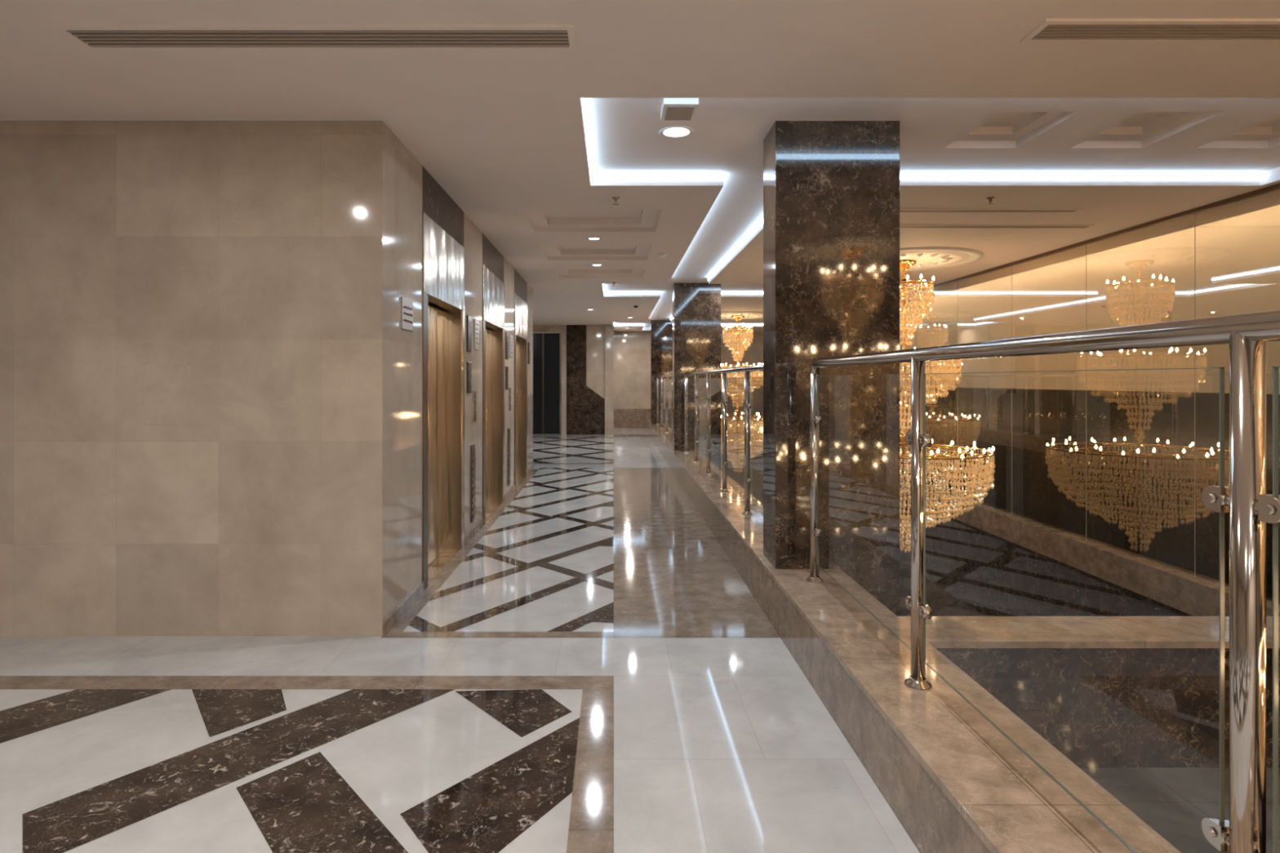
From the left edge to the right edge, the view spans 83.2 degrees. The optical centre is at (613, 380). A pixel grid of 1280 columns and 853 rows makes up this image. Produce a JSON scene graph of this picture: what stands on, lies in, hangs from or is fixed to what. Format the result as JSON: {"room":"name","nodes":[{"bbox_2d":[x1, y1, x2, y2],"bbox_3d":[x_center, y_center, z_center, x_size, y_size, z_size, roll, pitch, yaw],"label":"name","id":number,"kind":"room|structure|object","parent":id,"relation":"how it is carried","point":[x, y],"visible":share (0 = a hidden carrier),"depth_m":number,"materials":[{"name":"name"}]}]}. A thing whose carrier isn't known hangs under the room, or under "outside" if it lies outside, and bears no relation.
{"room":"hotel lobby","nodes":[
{"label":"hotel lobby","id":0,"kind":"room"},
{"bbox_2d":[0,120,396,635],"bbox_3d":[-3.777,-0.010,4.360,4.845,3.020,0.280,0,0,0],"label":"wall","id":1,"kind":"structure","parent":0,"point":[260,257],"depth_m":4.22,"materials":[{"name":"beige stone"}]},
{"bbox_2d":[0,427,919,852],"bbox_3d":[-2.614,1.648,9.250,7.172,0.303,26.500,0,0,0],"label":"floor","id":2,"kind":"structure","parent":0,"point":[593,671],"depth_m":3.16,"materials":[{"name":"white stone"}]},
{"bbox_2d":[396,137,533,608],"bbox_3d":[-1.655,-0.010,8.300,0.600,3.020,7.600,0,0,0],"label":"wall","id":3,"kind":"structure","parent":0,"point":[417,191],"depth_m":5.02,"materials":[{"name":"beige stone"}]},
{"bbox_2d":[400,297,413,330],"bbox_3d":[-1.348,-0.430,4.700,0.018,0.200,0.240,0,0,0],"label":"sign","id":4,"kind":"object","parent":3,"relation":"attached to","point":[406,305],"visible":1,"depth_m":4.68,"materials":[{"name":"white"}]},
{"bbox_2d":[422,210,464,591],"bbox_3d":[-1.519,0.150,5.810,0.352,2.700,1.420,0,0,0],"label":"elevator","id":5,"kind":"object","parent":3,"relation":"attached to","point":[442,256],"visible":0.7,"depth_m":6.06,"materials":[{"name":"brown metal"}]},
{"bbox_2d":[382,465,533,635],"bbox_3d":[-1.349,1.461,8.160,0.012,0.072,7.880,0,0,0],"label":"baseboard","id":6,"kind":"structure","parent":3,"relation":"attached to","point":[390,621],"depth_m":4.81,"materials":[{"name":"brown stone"}]},
{"bbox_2d":[466,315,471,352],"bbox_3d":[-1.347,-0.430,6.720,0.019,0.340,0.160,0,0,0],"label":"indicator","id":7,"kind":"object","parent":3,"relation":"attached to","point":[468,317],"visible":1,"depth_m":6.70,"materials":[{"name":"black plastic"}]},
{"bbox_2d":[466,361,471,393],"bbox_3d":[-1.345,-0.025,6.720,0.024,0.290,0.150,0,0,0],"label":"panel","id":8,"kind":"object","parent":3,"relation":"attached to","point":[468,363],"visible":1,"depth_m":6.67,"materials":[{"name":"silver metal"}]},
{"bbox_2d":[470,444,475,522],"bbox_3d":[-1.345,0.985,6.900,0.024,0.730,0.160,0,0,0],"label":"air vent","id":9,"kind":"object","parent":3,"relation":"in","point":[473,453],"visible":1,"depth_m":6.84,"materials":[{"name":"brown metal"}]},
{"bbox_2d":[471,390,476,422],"bbox_3d":[-1.345,0.250,6.960,0.024,0.300,0.150,0,0,0],"label":"panel","id":10,"kind":"object","parent":3,"relation":"attached to","point":[473,392],"visible":0.98,"depth_m":6.91,"materials":[{"name":"metal"}]},
{"bbox_2d":[473,319,479,350],"bbox_3d":[-1.348,-0.445,7.080,0.018,0.290,0.220,0,0,0],"label":"plaque","id":11,"kind":"object","parent":3,"relation":"attached to","point":[476,323],"visible":1,"depth_m":7.03,"materials":[{"name":"white"}]},
{"bbox_2d":[482,263,504,524],"bbox_3d":[-1.519,0.150,8.170,0.352,2.700,1.460,0,0,0],"label":"elevator","id":12,"kind":"object","parent":3,"relation":"attached to","point":[493,288],"visible":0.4,"depth_m":8.67,"materials":[{"name":"brown metal"}]},
{"bbox_2d":[505,332,508,359],"bbox_3d":[-1.347,-0.430,9.100,0.019,0.340,0.160,0,0,0],"label":"indicator","id":13,"kind":"object","parent":3,"relation":"attached to","point":[506,333],"visible":1,"depth_m":9.04,"materials":[{"name":"black plastic"}]},
{"bbox_2d":[505,366,508,389],"bbox_3d":[-1.345,-0.025,9.100,0.024,0.290,0.150,0,0,0],"label":"panel","id":14,"kind":"object","parent":3,"relation":"attached to","point":[506,367],"visible":1,"depth_m":9.05,"materials":[{"name":"silver plastic"}]},
{"bbox_2d":[507,427,511,485],"bbox_3d":[-1.345,0.985,9.280,0.024,0.730,0.160,0,0,0],"label":"air vent","id":15,"kind":"object","parent":3,"relation":"in","point":[508,428],"visible":1,"depth_m":9.22,"materials":[{"name":"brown metal"}]},
{"bbox_2d":[508,387,511,411],"bbox_3d":[-1.345,0.250,9.340,0.024,0.300,0.150,0,0,0],"label":"panel","id":16,"kind":"object","parent":3,"relation":"attached to","point":[509,388],"visible":0.94,"depth_m":9.29,"materials":[{"name":"metal"}]},
{"bbox_2d":[509,334,512,357],"bbox_3d":[-1.348,-0.445,9.460,0.018,0.290,0.220,0,0,0],"label":"plaque","id":17,"kind":"object","parent":3,"relation":"attached to","point":[510,335],"visible":1,"depth_m":9.39,"materials":[{"name":"white"}]},
{"bbox_2d":[514,292,527,488],"bbox_3d":[-1.519,0.150,10.550,0.352,2.700,1.460,0,0,0],"label":"elevator","id":18,"kind":"object","parent":3,"relation":"attached to","point":[520,305],"visible":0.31,"depth_m":11.15,"materials":[{"name":"brown metal"}]},
{"bbox_2d":[528,342,529,364],"bbox_3d":[-1.347,-0.430,11.480,0.019,0.340,0.160,0,0,0],"label":"indicator","id":19,"kind":"object","parent":3,"relation":"attached to","point":[528,342],"visible":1,"depth_m":11.40,"materials":[{"name":"black plastic"}]},
{"bbox_2d":[533,324,613,434],"bbox_3d":[-3.100,-0.010,21.260,6.200,3.020,2.880,0,0,0],"label":"wall","id":20,"kind":"structure","parent":0,"point":[587,350],"depth_m":19.87,"materials":[{"name":"beige stone"}]},
{"bbox_2d":[533,332,561,434],"bbox_3d":[-1.945,0.090,19.935,1.010,2.820,0.130,0,0,0],"label":"door","id":21,"kind":"structure","parent":20,"relation":"in","point":[547,347],"depth_m":19.91,"materials":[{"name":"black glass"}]},
{"bbox_2d":[0,0,1279,331],"bbox_3d":[-0.225,-1.620,9.350,11.950,0.200,26.700,0,0,0],"label":"ceiling","id":22,"kind":"structure","parent":0,"point":[502,133],"depth_m":4.12,"materials":[{"name":"paint"}]},
{"bbox_2d":[52,24,576,50],"bbox_3d":[-1.285,-1.515,3.190,2.230,0.010,0.220,0,0,0],"label":"ceiling vent","id":23,"kind":"object","parent":22,"relation":"in","point":[91,37],"visible":1,"depth_m":3.18,"materials":[{"name":"metal"}]},
{"bbox_2d":[581,97,591,179],"bbox_3d":[-0.174,-1.587,4.755,0.012,0.034,1.750,0,0,0],"label":"recessed light","id":24,"kind":"object","parent":22,"relation":"in","point":[582,99],"visible":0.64,"depth_m":4.61,"materials":[{"name":"white plastic"}]},
{"bbox_2d":[586,236,601,240],"bbox_3d":[-0.210,-1.515,7.730,0.170,0.010,0.170,0,0,0],"label":"recessed light","id":25,"kind":"object","parent":22,"relation":"in","point":[591,238],"visible":1,"depth_m":7.72,"materials":[{"name":"white paint"}]},
{"bbox_2d":[590,263,603,266],"bbox_3d":[-0.220,-1.515,9.500,0.170,0.010,0.170,0,0,0],"label":"recessed light","id":26,"kind":"object","parent":22,"relation":"in","point":[593,264],"visible":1,"depth_m":9.48,"materials":[{"name":"white paint"}]},
{"bbox_2d":[612,196,620,205],"bbox_3d":[0.020,-1.491,6.000,0.070,0.060,0.070,0,0,0],"label":"sprinkler","id":27,"kind":"object","parent":22,"relation":"attached to","point":[615,198],"visible":1,"depth_m":5.99,"materials":[{"name":"metal"}]},
{"bbox_2d":[613,324,644,324],"bbox_3d":[0.430,-1.587,20.594,0.860,0.034,0.012,0,0,0],"label":"recessed light","id":28,"kind":"object","parent":22,"relation":"in","point":[614,324],"visible":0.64,"depth_m":20.59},
{"bbox_2d":[604,292,660,293],"bbox_3d":[0.340,-1.587,13.124,1.040,0.034,0.012,0,0,0],"label":"recessed light","id":29,"kind":"object","parent":22,"relation":"in","point":[604,292],"visible":0.86,"depth_m":13.12,"materials":[{"name":"white plastic"}]},
{"bbox_2d":[591,174,724,179],"bbox_3d":[0.340,-1.587,5.624,1.040,0.034,0.012,0,0,0],"label":"recessed light","id":30,"kind":"object","parent":22,"relation":"in","point":[593,176],"visible":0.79,"depth_m":5.62,"materials":[{"name":"white plastic"}]},
{"bbox_2d":[657,253,666,257],"bbox_3d":[0.580,-1.498,8.660,0.120,0.045,0.120,0,0,0],"label":"smoke detector","id":31,"kind":"object","parent":22,"relation":"attached to","point":[660,255],"visible":1,"depth_m":8.62,"materials":[{"name":"white paint"}]},
{"bbox_2d":[658,125,693,138],"bbox_3d":[0.410,-1.615,4.700,0.230,0.010,0.230,0,0,0],"label":"recessed light","id":32,"kind":"object","parent":22,"relation":"in","point":[673,131],"visible":1,"depth_m":4.69,"materials":[{"name":"white paint"}]},
{"bbox_2d":[660,97,698,120],"bbox_3d":[0.385,-1.592,4.230,0.200,0.056,0.260,0,0,0],"label":"ceiling speaker","id":33,"kind":"object","parent":22,"relation":"attached to","point":[673,108],"visible":0.9,"depth_m":4.17,"materials":[{"name":"white paint"}]},
{"bbox_2d":[707,219,763,280],"bbox_3d":[1.494,-1.587,8.505,0.012,0.034,5.750,0,0,0],"label":"recessed light","id":34,"kind":"object","parent":22,"relation":"in","point":[761,223],"visible":0.64,"depth_m":8.59,"materials":[{"name":"white plastic"}]},
{"bbox_2d":[720,311,763,319],"bbox_3d":[2.900,-1.500,16.800,1.780,0.060,1.780,0,0,0],"label":"ceiling medallion","id":35,"kind":"object","parent":22,"relation":"attached to","point":[748,314],"visible":0.59,"depth_m":16.55,"materials":[{"name":"white paint"}]},
{"bbox_2d":[727,372,744,473],"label":"chandelier","id":36,"kind":"object","parent":35,"relation":"hanging from","point":[738,389],"depth_m":16.58,"materials":[{"name":"gold metal"}]},
{"bbox_2d":[720,315,753,368],"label":"chandelier","id":37,"kind":"object","parent":35,"relation":"hanging from","point":[737,335],"depth_m":16.67,"materials":[{"name":"gold metal"}]},
{"bbox_2d":[750,371,763,392],"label":"chandelier","id":38,"kind":"object","parent":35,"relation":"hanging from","point":[753,387],"depth_m":16.39,"materials":[{"name":"gold metal"}]},
{"bbox_2d":[720,367,763,407],"bbox_3d":[2.897,0.172,16.800,1.338,0.944,1.324,0,0,0],"label":"chandelier","id":39,"kind":"object","parent":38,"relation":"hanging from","point":[753,387],"depth_m":16.50,"materials":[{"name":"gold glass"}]},
{"bbox_2d":[750,413,763,458],"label":"chandelier","id":40,"kind":"object","parent":35,"relation":"hanging from","point":[758,433],"depth_m":16.15,"materials":[{"name":"gold metal"}]},
{"bbox_2d":[720,292,763,293],"bbox_3d":[3.280,-1.587,13.124,3.560,0.034,0.012,0,0,0],"label":"recessed light","id":41,"kind":"object","parent":22,"relation":"in","point":[721,292],"visible":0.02,"depth_m":13.12,"materials":[{"name":"white plastic"}]},
{"bbox_2d":[720,324,763,324],"bbox_3d":[3.280,-1.587,20.594,3.560,0.034,0.012,0,0,0],"label":"recessed light","id":42,"kind":"object","parent":22,"relation":"in","point":[721,324],"visible":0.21,"depth_m":20.59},
{"bbox_2d":[899,246,982,271],"bbox_3d":[3.670,-1.500,9.100,1.780,0.060,1.780,0,0,0],"label":"ceiling medallion","id":43,"kind":"object","parent":22,"relation":"attached to","point":[928,257],"visible":0.5,"depth_m":8.74,"materials":[{"name":"white paint"}]},
{"bbox_2d":[899,362,911,552],"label":"chandelier","id":44,"kind":"object","parent":43,"relation":"hanging from","point":[903,366],"depth_m":8.97,"materials":[{"name":"gold metal"}]},
{"bbox_2d":[899,259,934,349],"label":"chandelier","id":45,"kind":"object","parent":43,"relation":"hanging from","point":[905,264],"depth_m":8.96,"materials":[{"name":"gold metal"}]},
{"bbox_2d":[925,359,962,404],"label":"chandelier","id":46,"kind":"object","parent":43,"relation":"hanging from","point":[955,367],"depth_m":8.63,"materials":[{"name":"gold metal"}]},
{"bbox_2d":[925,440,995,528],"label":"chandelier","id":47,"kind":"object","parent":43,"relation":"hanging from","point":[987,473],"depth_m":8.39,"materials":[{"name":"gold metal"}]},
{"bbox_2d":[899,208,1081,213],"bbox_3d":[3.175,-1.515,6.440,1.950,0.010,0.120,0,0,0],"label":"ceiling vent","id":48,"kind":"object","parent":22,"relation":"in","point":[901,211],"visible":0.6,"depth_m":6.45,"materials":[{"name":"metal"}]},
{"bbox_2d":[986,196,995,205],"bbox_3d":[3.140,-1.491,6.000,0.070,0.060,0.070,0,0,0],"label":"sprinkler","id":49,"kind":"object","parent":22,"relation":"attached to","point":[989,198],"visible":1,"depth_m":5.99,"materials":[{"name":"metal"}]},
{"bbox_2d":[899,224,1093,228],"bbox_3d":[3.450,-1.515,7.110,2.500,0.010,0.140,0,0,0],"label":"ceiling vent","id":50,"kind":"object","parent":22,"relation":"in","point":[901,226],"visible":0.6,"depth_m":7.08,"materials":[{"name":"metal"}]},
{"bbox_2d":[899,174,1262,179],"bbox_3d":[3.280,-1.587,5.624,3.560,0.034,0.012,0,0,0],"label":"recessed light","id":51,"kind":"object","parent":22,"relation":"in","point":[901,176],"visible":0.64,"depth_m":5.62,"materials":[{"name":"white plastic"}]},
{"bbox_2d":[1019,18,1279,43],"bbox_3d":[2.960,-1.515,3.130,2.280,0.010,0.200,0,0,0],"label":"ceiling vent","id":52,"kind":"object","parent":22,"relation":"in","point":[1050,30],"visible":1,"depth_m":3.12,"materials":[{"name":"metal"}]},
{"bbox_2d":[613,331,763,504],"bbox_3d":[2.850,1.590,22.595,5.700,6.220,0.210,0,0,0],"label":"wall","id":53,"kind":"structure","parent":0,"point":[632,349],"depth_m":22.50,"materials":[{"name":"beige stone"}]},
{"bbox_2d":[653,442,919,852],"bbox_3d":[1.275,3.100,9.250,0.250,3.200,26.500,0,0,0],"label":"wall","id":54,"kind":"structure","parent":0,"point":[654,442],"depth_m":3.56,"materials":[{"name":"stone"}]},
{"bbox_2d":[644,417,1181,852],"bbox_3d":[1.193,1.340,9.250,0.454,0.320,26.500,0,0,0],"label":"curb","id":55,"kind":"object","parent":54,"relation":"on","point":[953,780],"visible":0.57,"depth_m":2.56,"materials":[{"name":"brown stone"}]},
{"bbox_2d":[656,373,672,439],"bbox_3d":[1.180,0.528,15.925,0.100,1.304,6.650,0,0,0],"label":"railing","id":56,"kind":"object","parent":55,"relation":"on","point":[664,386],"visible":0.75,"depth_m":15.95,"materials":[{"name":"metal"}]},
{"bbox_2d":[683,364,763,515],"bbox_3d":[1.180,0.528,8.375,0.100,1.304,6.750,0,0,0],"label":"railing","id":57,"kind":"object","parent":55,"relation":"on","point":[700,436],"visible":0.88,"depth_m":8.83,"materials":[{"name":"metal"}]},
{"bbox_2d":[805,310,1279,852],"bbox_3d":[1.180,0.528,1.345,0.100,1.304,5.870,0,0,0],"label":"railing","id":58,"kind":"object","parent":55,"relation":"on","point":[1247,503],"visible":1,"depth_m":1.35,"materials":[{"name":"metal"}]},
{"bbox_2d":[899,499,1193,616],"bbox_3d":[5.210,3.375,9.250,0.100,2.650,26.500,0,0,0],"label":"floor","id":59,"kind":"structure","parent":0,"point":[971,571],"depth_m":9.60,"materials":[{"name":"stone"}]},
{"bbox_2d":[899,478,1279,616],"bbox_3d":[5.125,1.900,9.250,0.170,0.300,26.500,0,0,0],"label":"ledge","id":60,"kind":"structure","parent":59,"relation":"on","point":[1197,596],"depth_m":7.35,"materials":[{"name":"brown stone"}]},
{"bbox_2d":[897,616,1279,767],"bbox_3d":[3.290,2.940,3.425,3.740,3.520,0.350,0,0,0],"label":"wall ledge","id":61,"kind":"object","parent":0,"point":[1104,691],"visible":0.38,"depth_m":3.27,"materials":[{"name":"stone"}]},
{"bbox_2d":[899,204,1279,604],"bbox_3d":[5.455,0.290,9.250,0.490,3.620,26.500,0,0,0],"label":"wall","id":62,"kind":"structure","parent":0,"point":[1140,423],"depth_m":7.96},
{"bbox_2d":[915,293,916,348],"bbox_3d":[5.160,0.115,11.537,0.004,3.270,1.470,0,0,0],"label":"window","id":63,"kind":"structure","parent":62,"relation":"in","point":[916,293],"depth_m":12.27,"materials":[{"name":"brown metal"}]},
{"bbox_2d":[1011,265,1012,515],"bbox_3d":[5.160,0.115,8.597,0.004,3.270,1.470,0,0,0],"label":"window","id":64,"kind":"structure","parent":62,"relation":"in","point":[1011,265],"depth_m":9.33,"materials":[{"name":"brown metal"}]},
{"bbox_2d":[1085,244,1086,540],"bbox_3d":[5.160,0.115,7.127,0.004,3.270,1.470,0,0,0],"label":"window","id":65,"kind":"structure","parent":62,"relation":"in","point":[1086,244],"depth_m":7.86,"materials":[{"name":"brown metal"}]},
{"bbox_2d":[899,189,1279,303],"bbox_3d":[5.270,-1.455,9.250,0.020,0.130,26.500,0,0,0],"label":"trim","id":66,"kind":"structure","parent":62,"relation":"attached to","point":[1270,199],"depth_m":7.26,"materials":[{"name":"paint"}]},
{"bbox_2d":[909,182,1279,295],"bbox_3d":[5.165,-1.502,9.250,0.050,0.035,26.500,0,0,0],"label":"trim","id":67,"kind":"structure","parent":62,"relation":"attached to","point":[1275,187],"depth_m":7.11,"materials":[{"name":"brown metal"}]},
{"bbox_2d":[1194,213,1195,577],"bbox_3d":[5.160,0.115,5.657,0.004,3.270,1.470,0,0,0],"label":"window","id":68,"kind":"structure","parent":62,"relation":"in","point":[1194,213],"depth_m":6.39,"materials":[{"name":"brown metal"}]},
{"bbox_2d":[1079,767,1279,852],"bbox_3d":[3.280,1.830,2.785,3.760,0.140,0.970,0,0,0],"label":"floor","id":69,"kind":"structure","parent":0,"point":[1174,802],"depth_m":3.04,"materials":[{"name":"grey stone"}]},
{"bbox_3d":[3.280,4.797,9.250,3.760,0.206,26.500,0,0,0],"label":"floor","id":70,"kind":"structure","parent":0,"visible":0},
{"bbox_2d":[650,320,672,423],"bbox_3d":[1.401,1.530,19.685,0.778,6.340,0.370,0,0,0],"label":"pillar","id":71,"kind":"structure","parent":70,"relation":"on","point":[661,331],"depth_m":19.50,"materials":[{"name":"stone"}]},
{"bbox_2d":[672,283,720,469],"bbox_3d":[1.401,1.530,12.185,0.778,6.340,0.370,0,0,0],"label":"pillar","id":72,"kind":"structure","parent":70,"relation":"on","point":[696,307],"depth_m":12.00,"materials":[{"name":"stone"}]},
{"bbox_2d":[763,120,899,616],"bbox_3d":[1.401,1.530,4.685,0.778,6.340,0.370,0,0,0],"label":"pillar","id":73,"kind":"structure","parent":70,"relation":"on","point":[831,188],"depth_m":4.50,"materials":[{"name":"stone"}]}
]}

